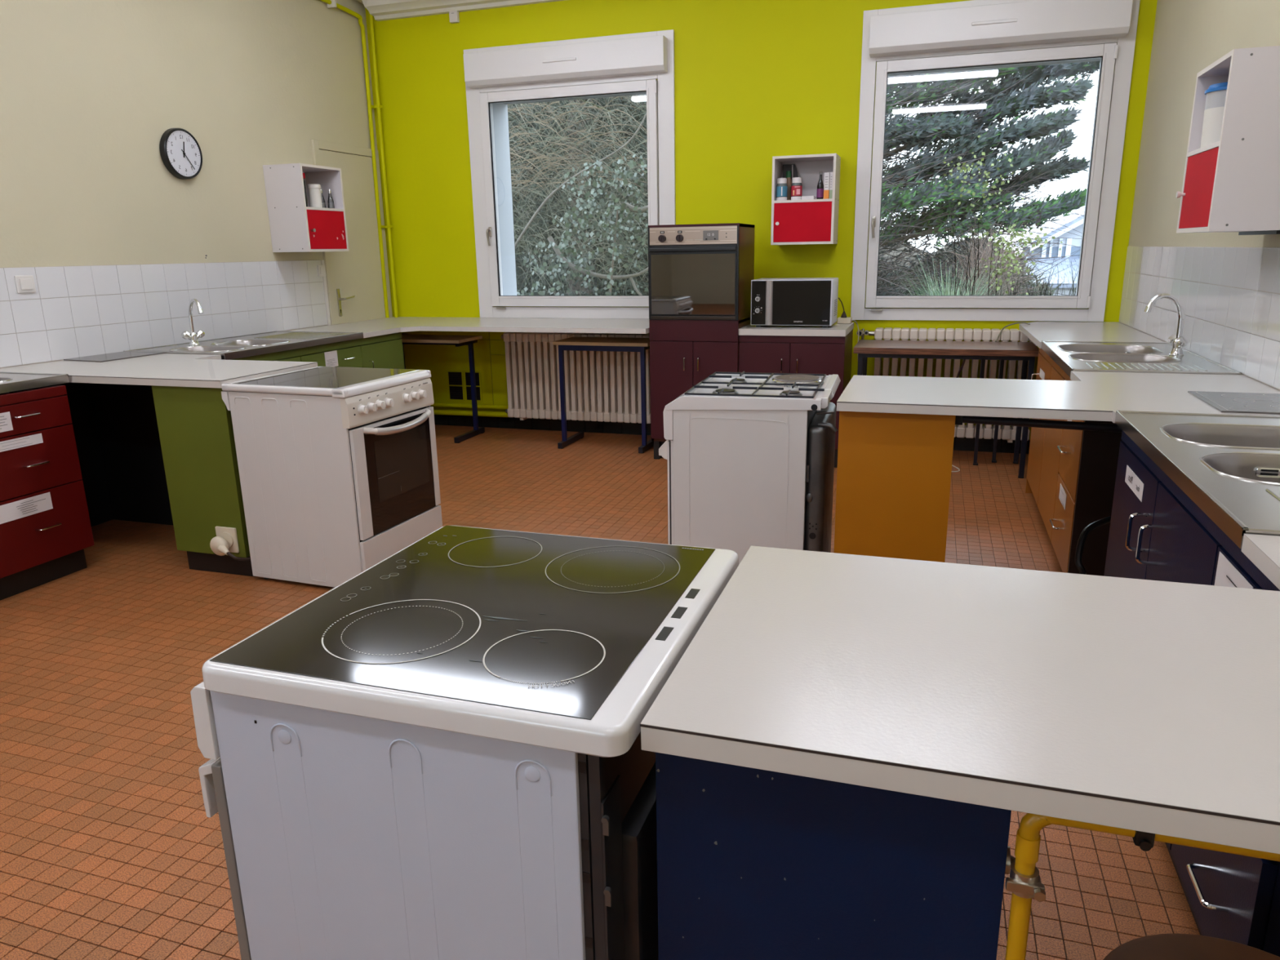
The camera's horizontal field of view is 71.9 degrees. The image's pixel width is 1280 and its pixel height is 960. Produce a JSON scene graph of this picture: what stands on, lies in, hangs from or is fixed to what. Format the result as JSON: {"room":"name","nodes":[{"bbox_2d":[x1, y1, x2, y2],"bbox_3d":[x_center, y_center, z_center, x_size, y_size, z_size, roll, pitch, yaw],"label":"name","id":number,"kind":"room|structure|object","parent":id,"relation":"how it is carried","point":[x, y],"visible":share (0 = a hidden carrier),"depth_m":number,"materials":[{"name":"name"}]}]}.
{"room":"teaching kitchen classroom","nodes":[
{"label":"teaching kitchen classroom","id":0,"kind":"room"},
{"bbox_2d":[0,0,377,368],"bbox_3d":[-3.731,-0.892,2.578,0.212,3.560,10.061,4,15,18],"label":"wall","id":1,"kind":"structure","parent":0,"point":[114,245],"depth_m":5.06,"materials":[{"name":"beige paint"}]},
{"bbox_2d":[13,275,35,293],"bbox_3d":[-3.039,-0.969,4.370,0.016,0.083,0.096,4,15,18],"label":"wall switch","id":2,"kind":"object","parent":1,"relation":"attached to","point":[24,284],"visible":1,"depth_m":4.36,"materials":[{"name":"white plastic"}]},
{"bbox_2d":[159,128,202,179],"bbox_3d":[-2.701,-1.923,5.208,0.043,0.286,0.286,4,15,18],"label":"wall clock","id":3,"kind":"object","parent":1,"relation":"attached to","point":[180,153],"visible":1,"depth_m":5.18,"materials":[{"name":"black plastic"}]},
{"bbox_2d":[262,163,349,252],"bbox_3d":[-2.278,-1.865,6.077,0.322,0.572,0.435,4,15,18],"label":"upper cabinet","id":4,"kind":"object","parent":1,"relation":"attached to","point":[295,226],"visible":1,"depth_m":5.93,"materials":[{"name":"grey wood"}]},
{"bbox_2d":[302,173,307,206],"bbox_3d":[-2.286,-1.946,5.940,0.084,0.222,0.084,4,15,18],"label":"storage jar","id":5,"kind":"object","parent":4,"relation":"on","point":[304,174],"visible":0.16,"depth_m":5.97,"materials":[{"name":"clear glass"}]},
{"bbox_2d":[306,183,322,207],"bbox_3d":[-2.222,-1.940,6.040,0.090,0.157,0.090,4,15,18],"label":"storage jar","id":6,"kind":"object","parent":4,"relation":"on","point":[313,189],"visible":0.86,"depth_m":6.01,"materials":[{"name":"beige plastic"}]},
{"bbox_2d":[327,189,334,208],"bbox_3d":[-2.166,-1.965,6.179,0.044,0.133,0.044,4,15,18],"label":"shaker bottle","id":7,"kind":"object","parent":4,"relation":"on","point":[330,205],"visible":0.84,"depth_m":6.18,"materials":[{"name":"clear glass"}]},
{"bbox_2d":[317,265,325,276],"bbox_3d":[-2.330,-1.534,6.473,0.016,0.082,0.080,4,15,18],"label":"wall switch","id":8,"kind":"object","parent":1,"relation":"attached to","point":[321,268],"visible":1,"depth_m":6.46,"materials":[{"name":"white plastic"}]},
{"bbox_2d":[326,0,363,8],"bbox_3d":[-2.923,-2.931,4.244,0.076,0.180,5.421,4,15,18],"label":"pipe","id":9,"kind":"object","parent":1,"relation":"attached to","point":[333,4],"visible":0.6,"depth_m":6.35,"materials":[{"name":"beige paint"}]},
{"bbox_2d":[311,139,392,324],"bbox_3d":[-2.170,-1.453,6.922,0.078,2.205,0.795,4,15,18],"label":"door","id":10,"kind":"structure","parent":1,"relation":"in","point":[354,283],"depth_m":6.83,"materials":[{"name":"beige paint"}]},
{"bbox_2d":[320,0,392,317],"bbox_3d":[-2.884,-1.429,4.636,0.100,3.095,5.430,4,15,18],"label":"pipe","id":11,"kind":"object","parent":1,"relation":"attached to","point":[370,106],"visible":0.91,"depth_m":6.92,"materials":[{"name":"metal"}]},
{"bbox_2d":[0,424,1199,959],"bbox_3d":[-1.034,0.973,2.138,5.640,0.120,10.211,4,15,18],"label":"floor","id":12,"kind":"structure","parent":0,"point":[110,849],"depth_m":2.83,"materials":[{"name":"brown tile"}]},
{"bbox_2d":[0,385,94,600],"bbox_3d":[-3.002,0.109,3.643,0.655,0.862,1.080,4,15,18],"label":"drawer unit","id":13,"kind":"object","parent":12,"relation":"on","point":[46,531],"visible":1,"depth_m":3.86,"materials":[{"name":"red laminate"}]},
{"bbox_2d":[0,371,69,394],"bbox_3d":[-3.035,-0.275,3.544,0.608,0.159,1.165,4,15,18],"label":"sink","id":14,"kind":"object","parent":13,"relation":"on","point":[9,381],"visible":0.94,"depth_m":3.87,"materials":[{"name":"grey"}]},
{"bbox_2d":[0,377,13,394],"bbox_3d":[-2.911,-0.340,3.787,0.334,0.158,0.334,4,15,18],"label":"basin","id":15,"kind":"object","parent":14,"relation":"in","point":[2,379],"depth_m":3.87,"materials":[{"name":"silver metal"}]},
{"bbox_2d":[8,382,253,576],"bbox_3d":[-2.356,-0.090,4.352,1.446,0.867,0.620,4,15,18],"label":"base cabinet","id":16,"kind":"object","parent":12,"relation":"on","point":[149,454],"visible":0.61,"depth_m":4.06,"materials":[{"name":"green wood"}]},
{"bbox_2d":[0,353,317,388],"bbox_3d":[-2.334,-0.550,4.331,1.446,0.033,0.819,4,15,18],"label":"countertop","id":17,"kind":"structure","parent":16,"relation":"on","point":[201,371],"depth_m":4.14,"materials":[{"name":"grey laminate"}]},
{"bbox_2d":[63,350,172,362],"bbox_3d":[-2.789,-0.664,4.726,0.290,0.006,0.470,4,15,18],"label":"cooktop","id":18,"kind":"object","parent":17,"relation":"in","point":[125,354],"visible":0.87,"depth_m":4.68,"materials":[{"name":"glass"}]},
{"bbox_2d":[215,526,239,552],"bbox_3d":[-1.849,0.268,3.952,0.110,0.116,0.020,4,15,18],"label":"wall socket","id":19,"kind":"object","parent":16,"relation":"attached to","point":[229,534],"visible":0.72,"depth_m":3.94,"materials":[{"name":"beige plastic"}]},
{"bbox_2d":[209,536,250,560],"bbox_3d":[-1.778,0.311,3.941,0.250,0.132,0.136,-7,16,-22],"label":"plug","id":20,"kind":"object","parent":19,"relation":"in","point":[219,545],"visible":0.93,"depth_m":3.90,"materials":[{"name":"beige plastic"}]},
{"bbox_2d":[229,332,404,368],"bbox_3d":[-2.269,-0.454,5.752,0.697,0.864,1.726,4,15,18],"label":"base cabinet","id":21,"kind":"object","parent":12,"relation":"on","point":[384,351],"visible":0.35,"depth_m":5.83,"materials":[{"name":"green laminate"}]},
{"bbox_2d":[284,316,649,337],"bbox_3d":[-1.101,-1.095,6.344,2.496,0.033,1.407,4,15,18],"label":"countertop","id":22,"kind":"structure","parent":21,"relation":"on","point":[380,326],"depth_m":6.32,"materials":[{"name":"grey laminate"}]},
{"bbox_2d":[124,330,363,359],"bbox_3d":[-2.358,-0.773,5.410,0.700,0.159,1.238,4,15,18],"label":"sink","id":23,"kind":"object","parent":22,"relation":"in","point":[252,344],"visible":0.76,"depth_m":5.33,"materials":[{"name":"grey metal"}]},
{"bbox_2d":[181,298,204,346],"bbox_3d":[-2.571,-0.912,5.116,0.186,0.274,0.134,11,19,39],"label":"mixer tap","id":24,"kind":"object","parent":23,"relation":"on","point":[193,336],"visible":1,"depth_m":5.15,"materials":[{"name":"silver metal"}]},
{"bbox_2d":[168,346,245,359],"bbox_3d":[-2.437,-0.666,5.004,0.414,0.158,0.264,4,15,18],"label":"basin","id":25,"kind":"object","parent":23,"relation":"in","point":[190,348],"depth_m":5.09,"materials":[{"name":"silver metal"}]},
{"bbox_2d":[209,339,289,346],"bbox_3d":[-2.333,-0.748,5.314,0.414,0.158,0.329,4,15,18],"label":"basin","id":26,"kind":"object","parent":23,"relation":"in","point":[238,342],"depth_m":5.43,"materials":[{"name":"silver metal"}]},
{"bbox_2d":[221,366,442,587],"bbox_3d":[-1.335,-0.028,4.009,0.710,0.885,0.616,4,16,20],"label":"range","id":27,"kind":"object","parent":12,"relation":"on","point":[338,468],"visible":0.94,"depth_m":3.77,"materials":[{"name":"white metal"}]},
{"bbox_2d":[221,366,431,398],"bbox_3d":[-1.370,-0.441,3.912,0.637,0.034,0.616,4,16,20],"label":"cooktop","id":28,"kind":"object","parent":27,"relation":"in","point":[317,382],"depth_m":3.75,"materials":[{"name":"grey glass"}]},
{"bbox_2d":[400,334,484,443],"bbox_3d":[-1.638,-0.727,6.933,0.720,0.776,0.430,4,15,18],"label":"school desk","id":29,"kind":"object","parent":12,"relation":"on","point":[457,340],"visible":0.65,"depth_m":6.88,"materials":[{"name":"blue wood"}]},
{"bbox_2d":[190,524,738,959],"bbox_3d":[-0.210,0.611,1.433,0.620,0.907,0.619,4,15,18],"label":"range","id":30,"kind":"object","parent":12,"relation":"on","point":[437,754],"visible":1,"depth_m":1.11,"materials":[{"name":"white metal"}]},
{"bbox_2d":[201,524,738,757],"bbox_3d":[-0.196,0.192,1.317,0.575,0.038,0.619,4,15,18],"label":"cooktop","id":31,"kind":"object","parent":30,"relation":"in","point":[562,645],"depth_m":1.17,"materials":[{"name":"grey glass"}]},
{"bbox_2d":[552,336,653,453],"bbox_3d":[-0.230,-0.636,6.488,0.720,0.776,0.430,4,15,18],"label":"school desk","id":32,"kind":"object","parent":12,"relation":"on","point":[575,344],"visible":0.83,"depth_m":6.33,"materials":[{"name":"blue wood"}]},
{"bbox_2d":[648,222,755,459],"bbox_3d":[0.423,-0.932,6.030,0.599,1.556,0.542,4,15,18],"label":"oven tower","id":33,"kind":"object","parent":12,"relation":"on","point":[683,353],"visible":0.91,"depth_m":5.83,"materials":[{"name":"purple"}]},
{"bbox_2d":[648,225,739,319],"bbox_3d":[0.407,-1.381,5.887,0.597,0.588,0.494,4,15,18],"label":"oven","id":34,"kind":"object","parent":33,"relation":"in","point":[693,272],"visible":0.99,"depth_m":5.67,"materials":[{"name":"metal"}]},
{"bbox_2d":[658,371,840,564],"bbox_3d":[0.455,0.067,3.470,0.636,0.912,0.610,3,15,16],"label":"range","id":35,"kind":"object","parent":12,"relation":"on","point":[749,456],"visible":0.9,"depth_m":3.16,"materials":[{"name":"white metal"}]},
{"bbox_2d":[665,373,831,410],"bbox_3d":[0.436,-0.339,3.370,0.572,0.056,0.628,4,15,18],"label":"cooktop","id":36,"kind":"object","parent":35,"relation":"in","point":[717,392],"depth_m":3.17,"materials":[{"name":"white metal"}]},
{"bbox_2d":[738,328,853,467],"bbox_3d":[1.050,-0.565,5.966,0.673,0.858,0.590,4,15,18],"label":"base cabinet","id":37,"kind":"object","parent":12,"relation":"on","point":[828,355],"visible":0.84,"depth_m":5.65,"materials":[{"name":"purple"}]},
{"bbox_2d":[738,322,853,336],"bbox_3d":[1.049,-1.006,5.869,0.677,0.041,0.583,4,15,18],"label":"countertop","id":38,"kind":"structure","parent":37,"relation":"on","point":[835,330],"depth_m":5.64,"materials":[{"name":"grey laminate"}]},
{"bbox_2d":[750,277,838,327],"bbox_3d":[1.020,-1.171,5.823,0.522,0.303,0.375,4,15,18],"label":"microwave","id":39,"kind":"object","parent":38,"relation":"on","point":[788,301],"visible":1,"depth_m":5.67,"materials":[{"name":"white"}]},
{"bbox_2d":[837,297,852,324],"bbox_3d":[1.382,-1.145,5.958,0.092,0.172,0.105,4,15,18],"label":"power strip","id":40,"kind":"object","parent":38,"relation":"on","point":[843,319],"visible":1,"depth_m":5.93,"materials":[{"name":"beige plastic"}]},
{"bbox_2d":[655,752,1011,959],"bbox_3d":[0.293,0.652,1.321,0.379,0.867,0.570,4,15,18],"label":"base cabinet","id":41,"kind":"object","parent":12,"relation":"on","point":[753,864],"visible":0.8,"depth_m":0.98,"materials":[{"name":"blue wood"}]},
{"bbox_2d":[640,533,1279,853],"bbox_3d":[0.819,0.216,1.177,1.425,0.033,0.915,4,15,18],"label":"countertop","id":42,"kind":"structure","parent":41,"relation":"on","point":[1137,704],"depth_m":1.03,"materials":[{"name":"grey laminate"}]},
{"bbox_2d":[833,411,955,562],"bbox_3d":[0.955,0.119,3.327,0.373,0.867,0.593,4,15,18],"label":"base cabinet","id":43,"kind":"object","parent":12,"relation":"on","point":[894,471],"visible":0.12,"depth_m":3.01,"materials":[{"name":"orange laminate"}]},
{"bbox_2d":[836,371,1279,422],"bbox_3d":[1.484,-0.314,3.166,1.437,0.033,0.960,4,15,18],"label":"countertop","id":44,"kind":"structure","parent":43,"relation":"on","point":[1097,396],"depth_m":3.03,"materials":[{"name":"grey laminate"}]},
{"bbox_2d":[955,415,1122,440],"bbox_3d":[1.320,0.199,2.993,0.535,0.867,0.060,4,15,18],"label":"support rail","id":45,"kind":"object","parent":44,"relation":"attached to","point":[959,420],"visible":0.27,"depth_m":2.88,"materials":[{"name":"black metal"}]},
{"bbox_2d":[1040,340,1241,377],"bbox_3d":[2.207,-0.493,4.025,0.592,0.159,1.145,4,15,18],"label":"sink","id":46,"kind":"object","parent":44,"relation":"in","point":[1069,356],"visible":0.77,"depth_m":3.96,"materials":[{"name":"grey metal"}]},
{"bbox_2d":[1057,343,1164,354],"bbox_3d":[2.251,-0.555,4.260,0.434,0.158,0.379,4,15,18],"label":"basin","id":47,"kind":"object","parent":46,"relation":"in","point":[1061,348],"depth_m":4.38,"materials":[{"name":"silver metal"}]},
{"bbox_2d":[1068,353,1181,362],"bbox_3d":[2.138,-0.466,3.925,0.434,0.158,0.289,4,15,18],"label":"basin","id":48,"kind":"object","parent":46,"relation":"in","point":[1101,357],"depth_m":4.01,"materials":[{"name":"silver metal"}]},
{"bbox_2d":[1143,293,1188,356],"bbox_3d":[2.337,-0.691,3.933,0.186,0.274,0.134,2,15,10],"label":"mixer tap","id":49,"kind":"object","parent":46,"relation":"on","point":[1177,341],"visible":1,"depth_m":3.91,"materials":[{"name":"silver metal"}]},
{"bbox_2d":[1168,334,1188,356],"bbox_3d":[2.400,-0.600,3.945,0.060,0.090,0.133,4,15,18],"label":"tap","id":50,"kind":"object","parent":49,"relation":"on","point":[1177,341],"depth_m":3.93,"materials":[{"name":"silver metal"}]},
{"bbox_2d":[1187,391,1279,413],"bbox_3d":[1.944,-0.245,2.794,0.283,0.005,0.390,4,15,18],"label":"cooktop","id":51,"kind":"object","parent":44,"relation":"in","point":[1223,402],"visible":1,"depth_m":2.80,"materials":[{"name":"grey glass"}]},
{"bbox_2d":[851,320,959,471],"bbox_3d":[1.843,-0.595,5.906,0.374,0.930,0.844,-14,19,-40],"label":"cord","id":52,"kind":"object","parent":12,"relation":"on","point":[851,320],"visible":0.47,"depth_m":6.02,"materials":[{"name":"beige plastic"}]},
{"bbox_2d":[853,339,1039,478],"bbox_3d":[1.931,-0.475,5.693,1.074,0.790,0.490,4,15,18],"label":"table","id":53,"kind":"object","parent":12,"relation":"on","point":[983,351],"visible":0.74,"depth_m":5.48,"materials":[{"name":"brown wood"}]},
{"bbox_2d":[995,321,1030,342],"bbox_3d":[2.410,-0.954,5.689,0.202,0.127,0.134,8,17,31],"label":"cord","id":54,"kind":"object","parent":53,"relation":"on","point":[1002,330],"visible":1,"depth_m":5.72,"materials":[{"name":"black plastic"}]},
{"bbox_2d":[1025,348,1121,576],"bbox_3d":[2.215,-0.118,4.155,0.604,0.864,1.735,4,15,18],"label":"base cabinet","id":55,"kind":"object","parent":12,"relation":"on","point":[1071,477],"visible":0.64,"depth_m":3.53,"materials":[{"name":"brown wood"}]},
{"bbox_2d":[1018,321,1165,348],"bbox_3d":[2.594,-0.857,5.175,0.616,0.033,1.376,4,15,18],"label":"countertop","id":56,"kind":"structure","parent":55,"relation":"on","point":[1037,331],"depth_m":5.09,"materials":[{"name":"grey laminate"}]},
{"bbox_2d":[1074,515,1111,574],"bbox_3d":[1.596,0.359,3.152,0.062,0.434,0.241,12,20,42],"label":"gas hose","id":57,"kind":"object","parent":12,"relation":"on","point":[1077,558],"visible":0.64,"depth_m":3.08,"materials":[{"name":"black plastic"}]},
{"bbox_2d":[1004,813,1279,959],"bbox_3d":[0.762,0.758,0.883,0.794,0.867,0.065,4,15,18],"label":"gas pipe","id":58,"kind":"object","parent":12,"relation":"on","point":[1024,882],"visible":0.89,"depth_m":0.89,"materials":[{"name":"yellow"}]},
{"bbox_2d":[1102,933,1279,959],"bbox_3d":[0.770,0.904,1.146,0.383,0.454,0.383,4,15,18],"label":"stool","id":59,"kind":"object","parent":12,"relation":"on","point":[1175,946],"visible":1,"depth_m":1.23,"materials":[{"name":"brown wood"}]},
{"bbox_2d":[1103,431,1279,956],"bbox_3d":[1.497,0.445,2.047,0.617,0.862,1.492,4,15,18],"label":"base cabinet","id":60,"kind":"object","parent":12,"relation":"on","point":[1157,532],"visible":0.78,"depth_m":1.85,"materials":[{"name":"blue wood"}]},
{"bbox_2d":[1115,410,1279,548],"bbox_3d":[1.539,0.033,2.049,0.594,0.159,1.213,4,15,18],"label":"sink","id":61,"kind":"object","parent":60,"relation":"on","point":[1228,465],"visible":0.94,"depth_m":2.12,"materials":[{"name":"grey metal"}]},
{"bbox_2d":[1160,422,1279,449],"bbox_3d":[1.611,-0.040,2.325,0.429,0.158,0.324,4,15,18],"label":"basin","id":62,"kind":"object","parent":61,"relation":"in","point":[1188,434],"depth_m":2.45,"materials":[{"name":"silver metal"}]},
{"bbox_2d":[1199,451,1279,484],"bbox_3d":[1.497,0.053,1.977,0.424,0.158,0.319,4,15,18],"label":"basin","id":63,"kind":"object","parent":61,"relation":"in","point":[1236,468],"depth_m":2.11,"materials":[{"name":"silver metal"}]},
{"bbox_2d":[364,0,1157,451],"bbox_3d":[0.561,-1.846,6.547,6.040,4.260,0.360,4,15,18],"label":"wall","id":64,"kind":"structure","parent":0,"point":[756,82],"depth_m":6.24,"materials":[{"name":"paint"}]},
{"bbox_2d":[368,10,398,317],"bbox_3d":[-2.023,-2.183,7.067,0.035,3.180,0.030,4,15,18],"label":"pipe","id":65,"kind":"object","parent":64,"relation":"attached to","point":[371,17],"visible":0.63,"depth_m":6.97,"materials":[{"name":"metal"}]},
{"bbox_2d":[448,10,459,23],"bbox_3d":[-1.380,-3.441,6.562,0.069,0.079,0.036,4,15,18],"label":"junction box","id":66,"kind":"object","parent":64,"relation":"attached to","point":[454,16],"visible":1,"depth_m":6.55,"materials":[{"name":"white plastic"}]},
{"bbox_2d":[447,370,465,400],"bbox_3d":[-1.527,-0.781,7.331,0.145,0.253,0.016,4,15,18],"label":"air vent","id":67,"kind":"object","parent":64,"relation":"in","point":[455,378],"visible":1,"depth_m":7.32,"materials":[{"name":"paint"}]},
{"bbox_2d":[361,0,565,21],"bbox_3d":[0.476,-3.423,5.792,5.337,0.225,0.310,4,15,18],"label":"trim","id":68,"kind":"structure","parent":64,"relation":"attached to","point":[381,10],"depth_m":6.53,"materials":[{"name":"beige"}]},
{"bbox_2d":[430,402,508,408],"bbox_3d":[-1.532,-0.618,7.318,1.040,0.038,0.034,4,15,18],"label":"pipe","id":69,"kind":"object","parent":64,"relation":"attached to","point":[435,404],"visible":0.56,"depth_m":7.27,"materials":[{"name":"paint"}]},
{"bbox_2d":[464,370,482,401],"bbox_3d":[-1.376,-0.771,7.282,0.148,0.253,0.016,4,15,18],"label":"air vent","id":70,"kind":"object","parent":64,"relation":"in","point":[467,373],"visible":0.75,"depth_m":7.28,"materials":[{"name":"paint"}]},
{"bbox_2d":[487,331,504,404],"bbox_3d":[-1.396,-0.955,7.247,0.740,0.670,0.004,4,15,18],"label":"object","id":71,"kind":"structure","parent":64,"relation":"attached to","point":[489,340],"depth_m":7.16,"materials":[{"name":"yellow"}]},
{"bbox_2d":[462,29,675,318],"bbox_3d":[-0.479,-2.247,6.742,1.633,1.974,0.530,4,15,18],"label":"window","id":72,"kind":"structure","parent":64,"relation":"in","point":[496,77],"depth_m":6.49,"materials":[{"name":"white plastic"}]},
{"bbox_2d":[501,332,650,423],"bbox_3d":[-0.384,-0.792,6.850,1.456,0.691,0.185,4,15,18],"label":"radiator","id":73,"kind":"object","parent":64,"relation":"attached to","point":[601,386],"visible":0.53,"depth_m":6.82,"materials":[{"name":"beige metal"}]},
{"bbox_2d":[433,409,510,417],"bbox_3d":[-1.536,-0.557,7.319,1.040,0.046,0.042,4,15,18],"label":"pipe","id":74,"kind":"object","parent":73,"relation":"attached to","point":[490,414],"visible":0.54,"depth_m":7.26,"materials":[{"name":"paint"}]},
{"bbox_2d":[434,414,1030,453],"bbox_3d":[0.528,-0.367,6.749,5.440,0.098,0.013,4,15,18],"label":"baseboard","id":75,"kind":"structure","parent":64,"relation":"attached to","point":[959,443],"depth_m":7.06,"materials":[{"name":"black"}]},
{"bbox_2d":[770,153,840,244],"bbox_3d":[1.120,-1.894,5.979,0.418,0.579,0.309,4,15,18],"label":"upper cabinet","id":76,"kind":"object","parent":64,"relation":"attached to","point":[805,221],"visible":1,"depth_m":5.91,"materials":[{"name":"grey"}]},
{"bbox_2d":[776,177,787,200],"bbox_3d":[0.954,-1.955,5.944,0.074,0.145,0.074,4,15,18],"label":"jar","id":77,"kind":"object","parent":76,"relation":"on","point":[781,187],"visible":0.93,"depth_m":5.92,"materials":[{"name":"blue plastic"}]},
{"bbox_2d":[786,170,791,199],"bbox_3d":[1.012,-2.005,6.025,0.052,0.200,0.052,4,15,18],"label":"sauce bottle","id":78,"kind":"object","parent":76,"relation":"on","point":[788,172],"visible":0.71,"depth_m":6.00,"materials":[{"name":"brown"}]},
{"bbox_2d":[782,164,798,180],"bbox_3d":[1.040,-2.042,6.073,0.120,0.245,0.027,4,15,18],"label":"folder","id":79,"kind":"object","parent":76,"relation":"on","point":[786,167],"visible":0.36,"depth_m":6.05,"materials":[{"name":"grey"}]},
{"bbox_2d":[791,177,802,199],"bbox_3d":[1.049,-1.948,5.913,0.074,0.145,0.074,4,15,18],"label":"jar","id":80,"kind":"object","parent":76,"relation":"on","point":[797,186],"visible":0.96,"depth_m":5.89,"materials":[{"name":"red plastic"}]},
{"bbox_2d":[801,195,814,199],"bbox_3d":[1.125,-1.887,5.910,0.080,0.024,0.060,3,15,14],"label":"box","id":81,"kind":"object","parent":76,"relation":"on","point":[802,197],"visible":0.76,"depth_m":5.88,"materials":[{"name":"white paper"}]},
{"bbox_2d":[816,171,823,199],"bbox_3d":[1.200,-1.958,5.877,0.046,0.176,0.046,4,15,18],"label":"glass bottle","id":82,"kind":"object","parent":76,"relation":"on","point":[820,193],"visible":0.91,"depth_m":5.87,"materials":[{"name":"black"}]},
{"bbox_2d":[823,172,830,199],"bbox_3d":[1.238,-1.948,5.855,0.034,0.168,0.031,4,15,18],"label":"carton","id":83,"kind":"object","parent":76,"relation":"on","point":[827,175],"visible":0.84,"depth_m":5.84,"materials":[{"name":"white cardboard"}]},
{"bbox_2d":[829,172,833,198],"bbox_3d":[1.268,-1.948,5.849,0.022,0.170,0.031,4,15,18],"label":"carton","id":84,"kind":"object","parent":76,"relation":"in","point":[831,173],"visible":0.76,"depth_m":5.84,"materials":[{"name":"white cardboard"}]},
{"bbox_2d":[856,327,1036,442],"bbox_3d":[2.067,-0.660,6.059,1.155,0.749,0.185,4,15,18],"label":"radiator","id":85,"kind":"object","parent":64,"relation":"attached to","point":[1007,433],"visible":0.47,"depth_m":5.93,"materials":[{"name":"beige metal"}]},
{"bbox_2d":[850,0,1140,321],"bbox_3d":[2.269,-2.065,5.848,1.604,1.974,0.560,4,15,18],"label":"window","id":86,"kind":"structure","parent":64,"relation":"in","point":[972,34],"depth_m":5.58,"materials":[{"name":"white plastic"}]},
{"bbox_2d":[1119,0,1279,390],"bbox_3d":[1.621,-0.541,0.866,0.206,3.560,10.061,4,15,18],"label":"wall","id":87,"kind":"structure","parent":0,"point":[1226,285],"depth_m":4.23,"materials":[{"name":"beige paint"}]},
{"bbox_2d":[1176,45,1279,235],"bbox_3d":[2.095,-1.151,3.055,0.309,0.586,0.438,4,15,18],"label":"upper cabinet","id":88,"kind":"object","parent":87,"relation":"attached to","point":[1231,184],"visible":1,"depth_m":2.90,"materials":[{"name":"grey wood"}]},
{"bbox_2d":[1200,81,1227,147],"bbox_3d":[2.084,-1.292,3.143,0.148,0.215,0.148,4,15,18],"label":"tub","id":89,"kind":"object","parent":88,"relation":"on","point":[1215,94],"visible":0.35,"depth_m":3.12,"materials":[{"name":"grey plastic"}]},
{"label":"outside","id":90,"kind":"structure","parent":0,"visible":0},
{"bbox_3d":[24.551,-8.846,42.055,100.000,0.300,83.179,4,15,18],"label":"ground","id":91,"kind":"structure","parent":90,"visible":0},
{"bbox_2d":[507,94,648,295],"bbox_3d":[-2.978,-4.390,13.800,9.400,6.409,1.541,4,15,18],"label":"hedge","id":92,"kind":"object","parent":91,"relation":"on","point":[617,100],"visible":0.02,"depth_m":12.79,"materials":[{"name":"green plant"}]},
{"bbox_2d":[507,94,648,295],"bbox_3d":[-0.826,-3.934,10.623,5.310,6.919,3.500,4,15,18],"label":"bare tree","id":93,"kind":"object","parent":91,"relation":"on","point":[578,140],"visible":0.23,"depth_m":10.58,"materials":[{"name":"grey plant"}]},
{"bbox_2d":[516,153,648,295],"bbox_3d":[-0.621,-1.695,9.308,1.773,3.220,0.464,4,15,18],"label":"leafy shrub","id":94,"kind":"object","parent":91,"relation":"on","point":[626,175],"visible":0.9,"depth_m":8.99,"materials":[{"name":"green plant"}]},
{"bbox_2d":[880,254,1022,295],"bbox_3d":[3.243,-1.811,9.327,1.388,1.104,1.285,-5,15,-15],"label":"pampas grass","id":95,"kind":"object","parent":91,"relation":"on","point":[944,291],"depth_m":9.27,"materials":[{"name":"green plant"}]},
{"bbox_2d":[879,239,1022,295],"bbox_3d":[4.159,-3.029,15.095,4.350,2.836,1.402,4,15,18],"label":"hedge","id":96,"kind":"object","parent":91,"relation":"on","point":[900,248],"visible":0.02,"depth_m":14.79,"materials":[{"name":"green plant"}]},
{"bbox_2d":[877,230,1063,295],"bbox_3d":[4.001,-2.466,12.560,3.679,2.209,1.599,4,15,18],"label":"thicket","id":97,"kind":"object","parent":91,"relation":"on","point":[940,251],"visible":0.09,"depth_m":12.06,"materials":[{"name":"green plant"}]},
{"bbox_2d":[876,61,1100,295],"bbox_3d":[3.515,-4.524,10.605,4.138,7.931,2.761,7,17,30],"label":"conifer tree","id":98,"kind":"object","parent":91,"relation":"on","point":[925,129],"visible":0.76,"depth_m":10.07,"materials":[{"name":"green plant"}]},
{"bbox_2d":[940,135,1062,295],"bbox_3d":[3.455,-2.348,8.523,1.136,1.846,0.413,4,15,18],"label":"sapling","id":99,"kind":"object","parent":91,"relation":"on","point":[1002,240],"visible":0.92,"depth_m":8.47,"materials":[{"name":"green plant"}]},
{"bbox_2d":[1013,205,1084,295],"bbox_3d":[14.006,-6.183,24.104,7.000,3.950,8.003,4,15,18],"label":"house","id":100,"kind":"structure","parent":91,"relation":"on","point":[1077,220],"depth_m":23.28,"materials":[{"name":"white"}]},
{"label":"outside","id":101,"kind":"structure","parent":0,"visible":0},
{"bbox_2d":[933,212,1059,295],"bbox_3d":[3.885,-2.438,9.669,1.299,1.025,0.982,3,15,14],"label":"bare shrub","id":102,"kind":"object","parent":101,"point":[984,254],"visible":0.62,"depth_m":9.59,"materials":[{"name":"grey plant"}]},
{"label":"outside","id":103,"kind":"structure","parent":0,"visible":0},
{"bbox_2d":[982,248,1079,295],"bbox_3d":[3.895,-1.857,8.674,1.029,0.898,0.644,6,16,25],"label":"bare shrub","id":104,"kind":"object","parent":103,"point":[1047,283],"visible":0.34,"depth_m":8.67,"materials":[{"name":"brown plant"}]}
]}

